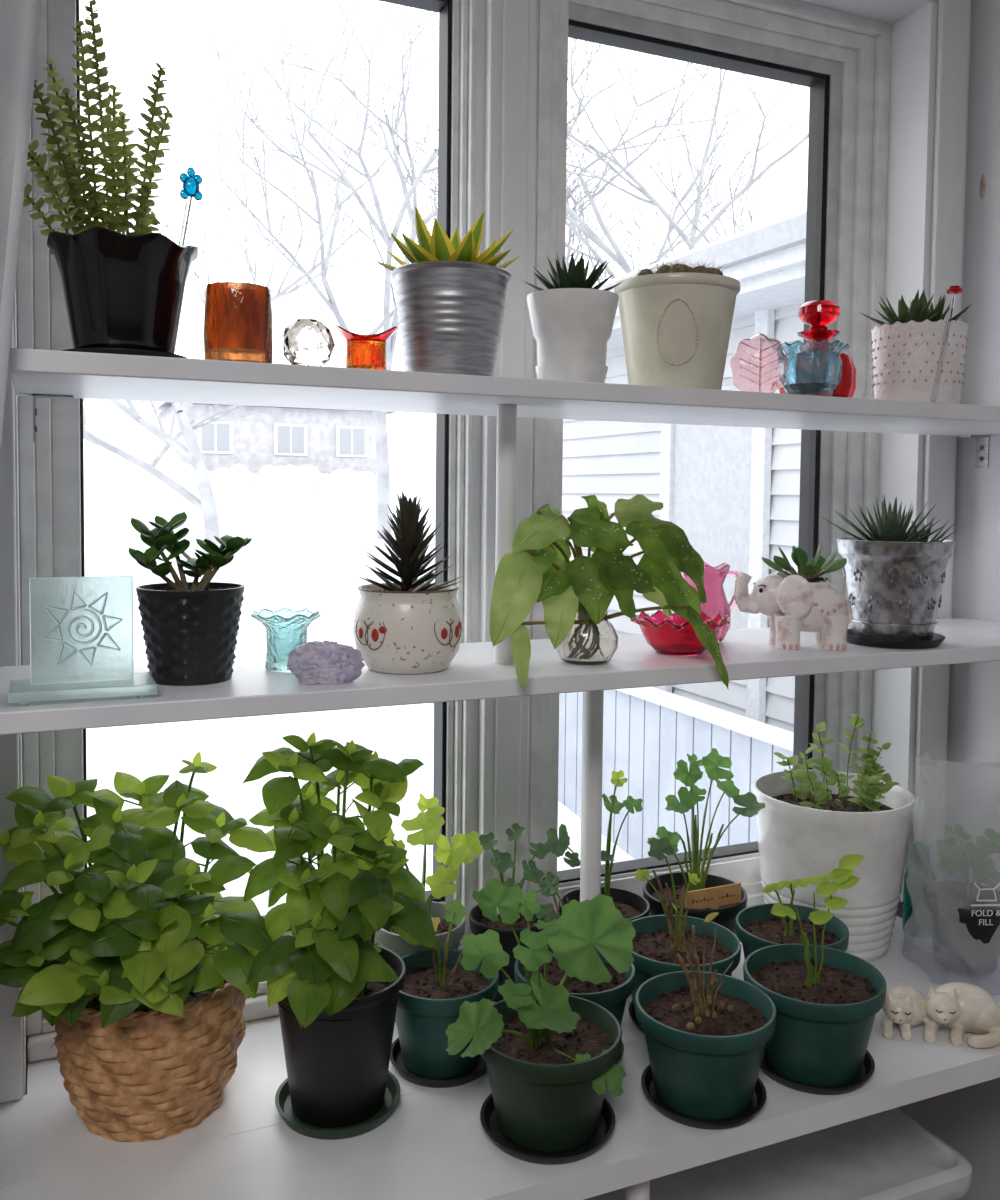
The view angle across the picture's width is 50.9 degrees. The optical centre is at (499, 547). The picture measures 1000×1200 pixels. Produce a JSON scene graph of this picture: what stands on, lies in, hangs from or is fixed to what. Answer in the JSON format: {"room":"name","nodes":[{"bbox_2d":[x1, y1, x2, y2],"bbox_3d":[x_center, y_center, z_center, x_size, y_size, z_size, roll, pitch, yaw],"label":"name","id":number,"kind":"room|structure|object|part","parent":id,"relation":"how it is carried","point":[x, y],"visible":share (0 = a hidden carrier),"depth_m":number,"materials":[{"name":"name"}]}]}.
{"room":"home window nook","nodes":[
{"label":"home window nook","id":0,"kind":"room"},
{"bbox_2d":[896,0,999,1199],"bbox_3d":[1.561,0.132,0.036,0.115,2.600,4.200,-1,3,-24],"label":"wall","id":1,"kind":"structure","parent":0,"point":[967,1119],"depth_m":1.69,"materials":[{"name":"paint"}]},
{"bbox_2d":[0,0,971,1103],"bbox_3d":[-0.977,0.052,1.091,3.685,2.600,0.225,-1,3,-24],"label":"wall window","id":2,"kind":"structure","parent":1,"relation":"in","point":[914,23],"depth_m":1.68,"materials":[{"name":"paint"}]},
{"bbox_2d":[16,0,537,1035],"bbox_3d":[-0.280,-0.132,1.409,0.665,1.450,0.125,-1,3,-24],"label":"window","id":3,"kind":"structure","parent":2,"relation":"attached to","point":[51,467],"depth_m":1.46,"materials":[{"name":"white plastic"}]},
{"bbox_2d":[0,916,999,1199],"bbox_3d":[0.131,0.642,1.354,1.456,0.030,0.471,-1,3,-24],"label":"shelf","id":4,"kind":"object","parent":2,"relation":"attached to","point":[434,1144],"visible":0.32,"depth_m":1.13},
{"bbox_2d":[0,751,283,1141],"bbox_3d":[-0.399,0.435,1.145,0.328,0.393,0.272,-1,3,-24],"label":"basil plant","id":5,"kind":"object","parent":4,"relation":"on","point":[140,966],"visible":1,"depth_m":1.10,"materials":[{"name":"plant"}]},
{"bbox_2d":[242,732,435,1138],"bbox_3d":[-0.171,0.420,1.138,0.216,0.428,0.228,-1,3,-24],"label":"basil plant","id":6,"kind":"object","parent":4,"relation":"on","point":[336,991],"visible":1,"depth_m":1.12,"materials":[{"name":"green plant"}]},
{"bbox_2d":[375,794,482,1021],"bbox_3d":[-0.107,0.471,1.386,0.152,0.302,0.140,-1,3,-24],"label":"geranium","id":7,"kind":"object","parent":4,"relation":"on","point":[428,821],"visible":0.48,"depth_m":1.35,"materials":[{"name":"plant"}]},
{"bbox_2d":[390,899,498,1087],"bbox_3d":[-0.070,0.532,1.276,0.138,0.193,0.138,-1,3,-24],"label":"geranium","id":8,"kind":"object","parent":4,"relation":"on","point":[436,984],"visible":0.76,"depth_m":1.24,"materials":[{"name":"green plastic"}]},
{"bbox_2d":[469,823,556,1001],"bbox_3d":[0.013,0.500,1.454,0.114,0.241,0.121,-1,3,-24],"label":"geranium","id":9,"kind":"object","parent":4,"relation":"on","point":[479,924],"visible":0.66,"depth_m":1.42,"materials":[{"name":"green plant"}]},
{"bbox_2d":[446,878,635,1163],"bbox_3d":[0.051,0.502,1.124,0.172,0.272,0.199,2,3,26],"label":"geranium","id":10,"kind":"object","parent":4,"relation":"on","point":[550,1054],"visible":1,"depth_m":1.11,"materials":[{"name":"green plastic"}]},
{"bbox_2d":[514,871,635,1063],"bbox_3d":[0.092,0.514,1.294,0.149,0.230,0.149,-1,3,-24],"label":"geranium","id":11,"kind":"object","parent":4,"relation":"on","point":[613,995],"visible":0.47,"depth_m":1.28,"materials":[{"name":"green plastic"}]},
{"bbox_2d":[580,690,603,901],"bbox_3d":[0.119,0.386,1.375,0.027,0.478,0.027,-1,3,-24],"label":"post","id":12,"kind":"object","parent":4,"relation":"on","point":[593,701],"visible":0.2,"depth_m":1.36,"materials":[{"name":"white metal"}]},
{"bbox_2d":[544,770,649,920],"bbox_3d":[0.146,0.471,1.498,0.131,0.297,0.154,2,3,23],"label":"geranium","id":13,"kind":"object","parent":4,"relation":"on","point":[631,905],"visible":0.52,"depth_m":1.51,"materials":[{"name":"green plant"}]},
{"bbox_2d":[628,837,740,1033],"bbox_3d":[0.235,0.501,1.376,0.160,0.250,0.160,-1,3,-24],"label":"geranium","id":14,"kind":"object","parent":4,"relation":"on","point":[655,939],"visible":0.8,"depth_m":1.37,"materials":[{"name":"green plastic"}]},
{"bbox_2d":[643,748,764,934],"bbox_3d":[0.298,0.460,1.558,0.169,0.316,0.153,2,3,22],"label":"geranium","id":15,"kind":"object","parent":4,"relation":"on","point":[713,893],"visible":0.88,"depth_m":1.56,"materials":[{"name":"green plant"}]},
{"bbox_2d":[635,903,776,1128],"bbox_3d":[0.235,0.517,1.206,0.160,0.236,0.160,-1,3,-24],"label":"potted plant","id":16,"kind":"object","parent":4,"relation":"on","point":[707,1034],"visible":1,"depth_m":1.17,"materials":[{"name":"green plastic"}]},
{"bbox_2d":[735,872,848,958],"bbox_3d":[0.400,0.539,1.443,0.151,0.173,0.151,-1,3,-24],"label":"geranium","id":17,"kind":"object","parent":4,"relation":"on","point":[756,928],"visible":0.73,"depth_m":1.45,"materials":[{"name":"green plastic"}]},
{"bbox_2d":[743,854,886,1094],"bbox_3d":[0.381,0.505,1.276,0.167,0.256,0.167,-1,3,-24],"label":"potted plant","id":18,"kind":"object","parent":4,"relation":"on","point":[827,1001],"visible":0.99,"depth_m":1.24,"materials":[{"name":"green plastic"}]},
{"bbox_2d":[752,714,914,962],"bbox_3d":[0.514,0.440,1.630,0.241,0.353,0.241,-1,3,-24],"label":"potted plant","id":19,"kind":"object","parent":4,"relation":"on","point":[809,820],"visible":0.91,"depth_m":1.56,"materials":[{"name":"white ceramic"}]},
{"bbox_2d":[902,841,935,937],"bbox_3d":[0.670,0.544,1.676,0.048,0.144,0.048,-1,3,-24],"label":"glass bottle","id":20,"kind":"object","parent":4,"relation":"on","point":[919,873],"visible":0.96,"depth_m":1.66,"materials":[{"name":"glass"}]},
{"bbox_2d":[881,982,999,1047],"bbox_3d":[0.576,0.600,1.367,0.153,0.064,0.084,1,3,14],"label":"figurine","id":21,"kind":"object","parent":4,"relation":"on","point":[962,1007],"visible":0.99,"depth_m":1.35,"materials":[{"name":"ceramic"}]},
{"bbox_2d":[923,824,999,974],"bbox_3d":[0.712,0.459,1.536,0.224,0.324,0.155,0,3,-4],"label":"potted plant","id":22,"kind":"object","parent":4,"relation":"on","point":[964,917],"visible":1,"depth_m":1.52,"materials":[{"name":"green plastic"}]},
{"bbox_2d":[528,0,891,937],"bbox_3d":[0.325,-0.140,1.689,0.645,1.450,0.098,-1,3,-24],"label":"window","id":23,"kind":"structure","parent":2,"relation":"attached to","point":[844,59],"depth_m":1.73,"materials":[{"name":"white plastic"}]},
{"bbox_2d":[0,618,999,734],"bbox_3d":[0.146,0.140,1.308,1.454,0.020,0.262,-1,3,-24],"label":"shelf","id":24,"kind":"object","parent":1,"relation":"attached to","point":[472,674],"visible":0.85,"depth_m":1.13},
{"bbox_2d":[8,576,156,705],"bbox_3d":[-0.392,0.084,0.986,0.126,0.112,0.072,-1,3,-24],"label":"plaque","id":25,"kind":"object","parent":24,"relation":"on","point":[81,628],"visible":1,"depth_m":0.98,"materials":[{"name":"glass"}]},
{"bbox_2d":[128,512,251,685],"bbox_3d":[-0.318,0.050,1.079,0.121,0.172,0.107,-1,3,-24],"label":"jade plant","id":26,"kind":"object","parent":24,"relation":"on","point":[190,629],"visible":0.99,"depth_m":1.05,"materials":[{"name":"green plant"}]},
{"bbox_2d":[251,608,320,672],"bbox_3d":[-0.234,0.102,1.149,0.075,0.064,0.074,-1,3,-24],"label":"glass vase","id":27,"kind":"object","parent":24,"relation":"on","point":[286,628],"visible":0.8,"depth_m":1.13,"materials":[{"name":"teal glass"}]},
{"bbox_2d":[287,640,364,684],"bbox_3d":[-0.177,0.117,1.074,0.076,0.043,0.057,1,3,-2],"label":"cluster","id":28,"kind":"object","parent":24,"relation":"on","point":[325,662],"visible":1,"depth_m":1.05,"materials":[{"name":"purple stone"}]},
{"bbox_2d":[352,491,464,674],"bbox_3d":[-0.099,0.036,1.158,0.126,0.197,0.124,-1,3,-24],"label":"potted succulent","id":29,"kind":"object","parent":24,"relation":"on","point":[410,625],"visible":1,"depth_m":1.12,"materials":[{"name":"ceramic"}]},
{"bbox_2d":[494,404,516,663],"bbox_3d":[0.006,-0.014,1.200,0.023,0.294,0.023,-1,3,-24],"label":"post","id":30,"kind":"object","parent":24,"relation":"on","point":[506,455],"visible":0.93,"depth_m":1.19,"materials":[{"name":"white metal"}]},
{"bbox_2d":[490,494,728,690],"bbox_3d":[0.102,0.049,1.190,0.282,0.220,0.148,-1,3,-24],"label":"potted plant","id":31,"kind":"object","parent":24,"relation":"on","point":[576,595],"visible":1,"depth_m":1.18,"materials":[{"name":"green plant"}]},
{"bbox_2d":[630,609,729,655],"bbox_3d":[0.222,0.106,1.300,0.122,0.048,0.122,-1,3,-24],"label":"glass bowl","id":32,"kind":"object","parent":24,"relation":"on","point":[673,635],"visible":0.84,"depth_m":1.27,"materials":[{"name":"red glass"}]},
{"bbox_2d":[681,562,738,642],"bbox_3d":[0.276,0.073,1.404,0.072,0.105,0.090,3,3,34],"label":"glass pitcher","id":33,"kind":"object","parent":24,"relation":"on","point":[714,578],"visible":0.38,"depth_m":1.37,"materials":[{"name":"pink glass"}]},
{"bbox_2d":[734,543,851,650],"bbox_3d":[0.380,0.061,1.361,0.152,0.137,0.092,1,3,2],"label":"planter","id":34,"kind":"object","parent":24,"relation":"on","point":[793,603],"visible":1,"depth_m":1.34,"materials":[{"name":"ceramic"}]},
{"bbox_2d":[822,496,954,648],"bbox_3d":[0.531,0.029,1.401,0.170,0.200,0.157,-1,3,-24],"label":"potted plant","id":35,"kind":"object","parent":24,"relation":"on","point":[894,577],"visible":0.98,"depth_m":1.36,"materials":[{"name":"silver plastic"}]},
{"bbox_2d":[10,348,999,441],"bbox_3d":[0.171,-0.150,1.303,1.406,0.070,0.262,-1,3,-24],"label":"shelf","id":36,"kind":"object","parent":1,"relation":"attached to","point":[84,375],"depth_m":1.13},
{"bbox_3d":[-0.481,-0.138,1.132,0.040,0.050,0.024,-1,3,-24],"label":"shelf bracket","id":37,"kind":"part","parent":36,"relation":"part of","materials":[{"name":"white metal"}]},
{"bbox_2d":[23,0,197,357],"bbox_3d":[-0.377,-0.351,0.997,0.172,0.351,0.136,-1,3,-28],"label":"potted plant","id":38,"kind":"object","parent":36,"relation":"on","point":[123,293],"visible":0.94,"depth_m":0.98,"materials":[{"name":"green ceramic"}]},
{"bbox_2d":[179,167,202,245],"bbox_3d":[-0.304,-0.319,1.024,0.027,0.102,0.010,-1,3,-24],"label":"stake","id":39,"kind":"object","parent":38,"relation":"on","point":[191,187],"visible":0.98,"depth_m":1.02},
{"bbox_2d":[203,282,272,362],"bbox_3d":[-0.254,-0.213,1.020,0.066,0.076,0.065,-1,3,-24],"label":"glass tumbler","id":40,"kind":"object","parent":36,"relation":"on","point":[237,315],"visible":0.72,"depth_m":0.99,"materials":[{"name":"orange glass"}]},
{"bbox_2d":[280,317,334,365],"bbox_3d":[-0.192,-0.203,1.047,0.051,0.054,0.054,-1,3,-24],"label":"ball","id":41,"kind":"object","parent":36,"relation":"on","point":[306,341],"visible":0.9,"depth_m":1.03,"materials":[{"name":"clear glass"}]},
{"bbox_2d":[334,324,397,369],"bbox_3d":[-0.137,-0.202,1.075,0.065,0.050,0.065,-1,3,-24],"label":"holder","id":42,"kind":"object","parent":36,"relation":"on","point":[362,351],"visible":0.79,"depth_m":1.06,"materials":[{"name":"orange glass"}]},
{"bbox_2d":[374,206,518,375],"bbox_3d":[-0.055,-0.268,1.135,0.160,0.178,0.153,-1,3,-24],"label":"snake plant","id":43,"kind":"object","parent":36,"relation":"on","point":[450,297],"visible":0.95,"depth_m":1.09,"materials":[{"name":"metal"}]},
{"bbox_2d":[522,251,621,382],"bbox_3d":[0.077,-0.256,1.178,0.112,0.151,0.103,2,3,28],"label":"potted succulent","id":44,"kind":"object","parent":36,"relation":"on","point":[572,322],"visible":0.89,"depth_m":1.14,"materials":[{"name":"white ceramic"}]},
{"bbox_2d":[614,257,740,389],"bbox_3d":[0.210,-0.261,1.257,0.149,0.156,0.149,2,3,21],"label":"potted cactus","id":45,"kind":"object","parent":36,"relation":"on","point":[676,320],"visible":0.99,"depth_m":1.20,"materials":[{"name":"beige ceramic"}]},
{"bbox_2d":[730,333,788,392],"bbox_3d":[0.315,-0.221,1.275,0.071,0.079,0.016,1,3,5],"label":"dish","id":46,"kind":"object","parent":36,"relation":"on","point":[759,363],"visible":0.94,"depth_m":1.27,"materials":[{"name":"pink glass"}]},
{"bbox_2d":[781,339,848,395],"bbox_3d":[0.384,-0.217,1.300,0.086,0.068,0.086,0,3,-12],"label":"bowl","id":47,"kind":"object","parent":36,"relation":"on","point":[814,368],"visible":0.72,"depth_m":1.27,"materials":[{"name":"blue glass"}]},
{"bbox_2d":[778,300,856,397],"bbox_3d":[0.418,-0.255,1.381,0.099,0.137,0.094,-1,3,-24],"label":"perfume bottle","id":48,"kind":"object","parent":36,"relation":"on","point":[817,314],"visible":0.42,"depth_m":1.36,"materials":[{"name":"red glass"}]},
{"bbox_2d":[859,289,970,403],"bbox_3d":[0.552,-0.263,1.401,0.139,0.153,0.126,2,3,23],"label":"potted succulent","id":49,"kind":"object","parent":36,"relation":"on","point":[906,350],"visible":0.94,"depth_m":1.35,"materials":[{"name":"ceramic"}]},
{"bbox_2d":[931,285,962,401],"bbox_3d":[0.565,-0.258,1.331,0.042,0.148,0.020,-1,3,-24],"label":"stake","id":50,"kind":"object","parent":36,"relation":"on","point":[955,289],"visible":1,"depth_m":1.33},
{"bbox_2d":[959,435,989,467],"bbox_3d":[0.755,-0.152,1.673,0.040,0.050,0.024,-1,3,-24],"label":"shelf bracket","id":51,"kind":"object","parent":1,"relation":"attached to","point":[982,442],"visible":1,"depth_m":1.68,"materials":[{"name":"metal"}]},
{"bbox_2d":[979,174,985,198],"bbox_3d":[0.770,-0.576,1.677,0.003,0.040,0.012,-1,3,-24],"label":"paint stain","id":52,"kind":"object","parent":1,"relation":"attached to","point":[982,180],"visible":1,"depth_m":1.68,"materials":[{"name":"beige paint"}]},
{"bbox_3d":[-0.103,-1.171,-0.793,3.800,0.050,4.150,-1,3,-24],"label":"ceiling","id":53,"kind":"structure","parent":0,"visible":0},
{"bbox_2d":[0,0,41,452],"bbox_3d":[-0.724,0.048,0.730,0.770,2.450,0.046,-1,3,-24],"label":"curtain","id":54,"kind":"object","parent":53,"relation":"hanging from","point":[19,19],"visible":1,"depth_m":0.87,"materials":[{"name":"fabric"}]},
{"bbox_3d":[-0.131,1.476,-0.659,3.800,0.050,4.150,-1,3,-24],"label":"floor","id":55,"kind":"structure","parent":0,"visible":0},
{"bbox_2d":[626,1180,649,1199],"bbox_3d":[0.148,1.014,1.165,0.026,0.694,0.026,-1,3,-24],"label":"bench leg","id":56,"kind":"object","parent":55,"relation":"on","point":[641,1191],"visible":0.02,"depth_m":1.14,"materials":[{"name":"white paint"}]},
{"bbox_2d":[584,1108,971,1199],"bbox_3d":[0.320,1.090,1.497,0.565,0.511,0.370,-1,3,-24],"label":"storage bin","id":57,"kind":"object","parent":55,"relation":"on","point":[885,1155],"visible":0.33,"depth_m":1.42,"materials":[{"name":"white plastic"}]},
{"label":"outside","id":58,"kind":"structure","parent":0,"visible":0},
{"bbox_2d":[83,442,634,915],"bbox_3d":[-13.549,-4.311,55.706,140.000,6.778,110.000,-1,3,-24],"label":"snowy ground","id":59,"kind":"structure","parent":58,"point":[307,548],"depth_m":13.97,"materials":[{"name":"white snow"}]},
{"bbox_2d":[81,127,395,553],"bbox_3d":[-6.395,-3.001,17.817,8.711,8.164,5.847,-2,4,-42],"label":"bare tree","id":60,"kind":"object","parent":59,"relation":"on","point":[206,504],"visible":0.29,"depth_m":17.17,"materials":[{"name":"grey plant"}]},
{"bbox_2d":[148,402,420,489],"bbox_3d":[-9.048,-4.288,41.951,9.800,5.037,8.574,-1,3,-24],"label":"building","id":61,"kind":"structure","parent":59,"relation":"on","point":[276,447],"depth_m":39.56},
{"bbox_2d":[168,0,623,538],"bbox_3d":[-2.026,-5.469,18.983,7.642,12.102,8.315,0,3,-5],"label":"bare tree","id":62,"kind":"object","parent":59,"relation":"on","point":[383,471],"visible":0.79,"depth_m":18.66,"materials":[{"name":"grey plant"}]},
{"bbox_2d":[343,46,757,368],"bbox_3d":[0.350,-4.300,21.356,10.453,9.796,7.016,2,3,24],"label":"bare tree","id":63,"kind":"object","parent":59,"relation":"on","point":[575,189],"visible":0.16,"depth_m":19.57,"materials":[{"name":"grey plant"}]},
{"bbox_2d":[390,38,808,278],"bbox_3d":[2.158,-4.569,17.424,8.038,11.698,7.387,-2,4,-37],"label":"bare tree","id":64,"kind":"object","parent":59,"relation":"on","point":[619,258],"visible":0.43,"depth_m":17.29,"materials":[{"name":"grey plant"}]},
{"bbox_2d":[432,687,793,858],"bbox_3d":[0.585,1.368,5.964,0.110,1.310,5.700,-1,3,-24],"label":"fence","id":65,"kind":"object","parent":59,"relation":"on","point":[647,730],"visible":0.14,"depth_m":5.36,"materials":[{"name":"white wood"}]},
{"bbox_2d":[562,208,806,731],"bbox_3d":[3.117,-0.664,8.166,5.620,4.800,6.700,-1,3,-24],"label":"neighbouring house","id":66,"kind":"structure","parent":59,"relation":"on","point":[733,492],"depth_m":6.44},
{"bbox_2d":[660,141,794,240],"bbox_3d":[10.207,-5.045,27.216,11.847,11.102,7.952,-1,3,-34],"label":"bare tree","id":67,"kind":"object","parent":59,"relation":"on","point":[759,157],"visible":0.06,"depth_m":26.92,"materials":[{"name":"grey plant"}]}
]}

